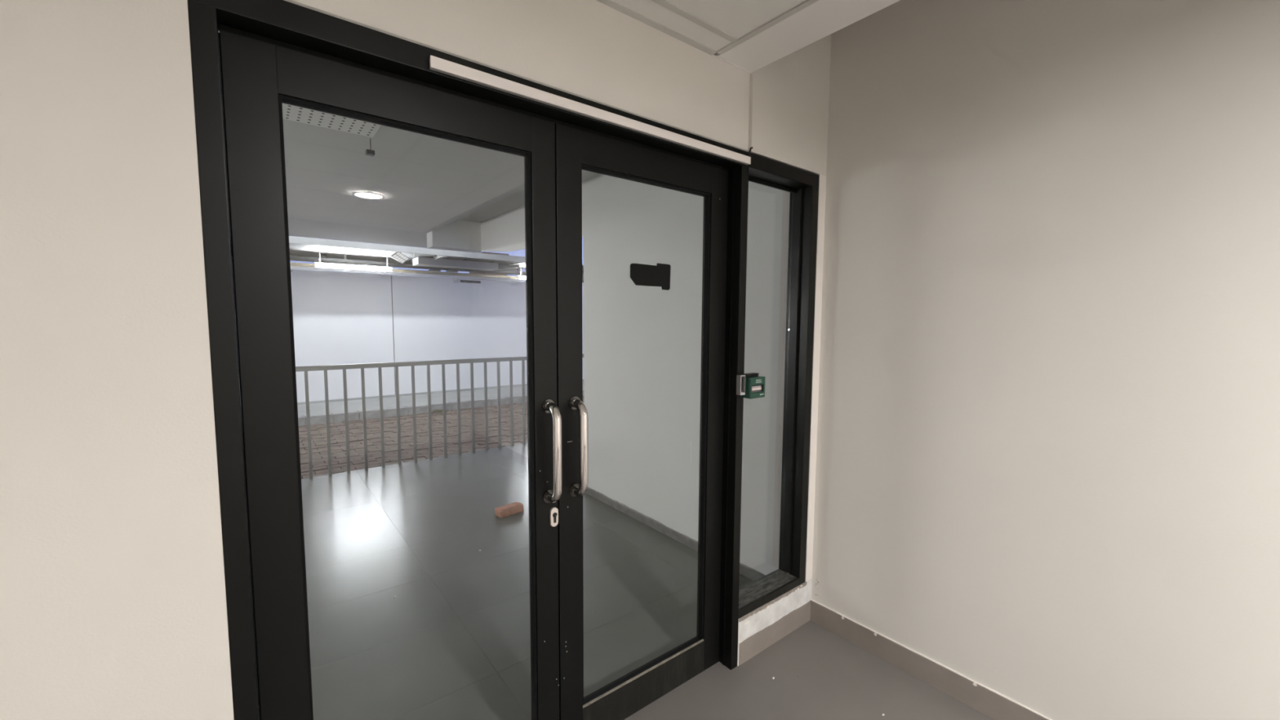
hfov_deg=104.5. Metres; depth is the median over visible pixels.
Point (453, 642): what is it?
floor
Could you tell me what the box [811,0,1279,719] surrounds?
wall
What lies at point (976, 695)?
baseboard
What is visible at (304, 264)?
pipe
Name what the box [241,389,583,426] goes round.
kerb
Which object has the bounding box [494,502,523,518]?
brick
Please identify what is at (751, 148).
clip
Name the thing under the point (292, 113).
perforated panel
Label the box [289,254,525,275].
drain pipe
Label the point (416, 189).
ceiling
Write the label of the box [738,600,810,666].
baseboard
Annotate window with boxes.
[738,176,818,618]
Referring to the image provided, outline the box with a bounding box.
[736,374,745,395]
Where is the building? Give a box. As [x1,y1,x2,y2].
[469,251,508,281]
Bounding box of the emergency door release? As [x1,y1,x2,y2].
[741,376,764,399]
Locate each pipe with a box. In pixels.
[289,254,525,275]
[289,262,517,279]
[434,254,525,263]
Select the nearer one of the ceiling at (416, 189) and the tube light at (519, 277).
the ceiling at (416, 189)
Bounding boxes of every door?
[219,29,568,719]
[555,123,728,719]
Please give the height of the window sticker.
0.096 m
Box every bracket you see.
[426,266,441,271]
[445,268,458,272]
[741,373,759,377]
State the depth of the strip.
1.46 m
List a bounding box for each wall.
[0,0,831,719]
[232,269,583,404]
[242,395,583,480]
[480,173,782,575]
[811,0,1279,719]
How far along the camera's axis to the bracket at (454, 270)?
9.77 m
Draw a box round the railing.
[238,353,583,479]
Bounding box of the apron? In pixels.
[240,381,583,416]
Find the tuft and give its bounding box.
[431,408,448,413]
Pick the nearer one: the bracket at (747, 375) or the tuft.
the bracket at (747, 375)
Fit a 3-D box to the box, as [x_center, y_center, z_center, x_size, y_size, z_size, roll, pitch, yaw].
[0.412,0.102,2.027,0.028,0.080,0.023,-3,6,-38]
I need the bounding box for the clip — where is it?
[747,146,752,156]
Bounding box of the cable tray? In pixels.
[231,262,583,284]
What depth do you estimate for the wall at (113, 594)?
0.95 m
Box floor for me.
[245,442,994,719]
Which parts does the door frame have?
post, post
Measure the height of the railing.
1.056 m
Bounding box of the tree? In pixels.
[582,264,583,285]
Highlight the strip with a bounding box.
[429,55,751,164]
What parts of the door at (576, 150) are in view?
pull handle, rail, rail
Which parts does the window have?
dusty sill, frame rail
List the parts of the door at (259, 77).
rail, pull handle, keyhole plate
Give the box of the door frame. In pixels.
[187,0,818,719]
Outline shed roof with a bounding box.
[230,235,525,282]
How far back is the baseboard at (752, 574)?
3.52 m
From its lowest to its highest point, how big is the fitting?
0.085 m
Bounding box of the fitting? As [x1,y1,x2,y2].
[365,138,374,156]
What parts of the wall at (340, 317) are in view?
wall panel, wall panel, wall panel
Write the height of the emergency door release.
0.085 m
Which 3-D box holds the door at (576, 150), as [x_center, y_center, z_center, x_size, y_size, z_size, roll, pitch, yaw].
[0.031,0.300,1.862,0.780,2.096,0.188,-3,6,-38]
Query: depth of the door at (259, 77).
1.17 m
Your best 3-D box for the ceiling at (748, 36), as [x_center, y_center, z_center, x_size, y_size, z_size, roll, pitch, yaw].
[0.486,-1.313,-0.948,3.515,0.822,4.617,-3,6,-38]
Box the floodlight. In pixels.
[390,252,414,263]
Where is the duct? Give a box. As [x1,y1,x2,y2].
[412,256,519,271]
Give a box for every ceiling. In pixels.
[217,30,599,253]
[595,0,900,74]
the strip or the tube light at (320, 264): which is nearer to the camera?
the strip
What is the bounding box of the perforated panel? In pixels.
[282,102,381,137]
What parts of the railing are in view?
rail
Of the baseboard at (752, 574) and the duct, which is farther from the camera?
the duct
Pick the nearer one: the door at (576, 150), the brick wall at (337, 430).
the door at (576, 150)
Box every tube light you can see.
[314,251,392,271]
[517,273,525,279]
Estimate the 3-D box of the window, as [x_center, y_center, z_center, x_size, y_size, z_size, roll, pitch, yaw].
[0.588,0.158,2.262,0.496,1.897,0.120,-3,6,-38]
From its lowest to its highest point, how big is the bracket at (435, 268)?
0.214 m
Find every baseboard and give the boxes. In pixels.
[585,486,764,581]
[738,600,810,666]
[809,599,1051,719]
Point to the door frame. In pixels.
(282, 23)
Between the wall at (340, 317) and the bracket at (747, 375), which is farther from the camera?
the wall at (340, 317)
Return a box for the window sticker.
[630,262,671,289]
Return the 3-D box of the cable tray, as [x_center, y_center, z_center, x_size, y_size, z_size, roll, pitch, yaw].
[-4.987,-1.568,8.919,9.300,0.075,0.317,-3,6,-38]
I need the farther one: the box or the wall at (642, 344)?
the wall at (642, 344)
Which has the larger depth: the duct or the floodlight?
the duct

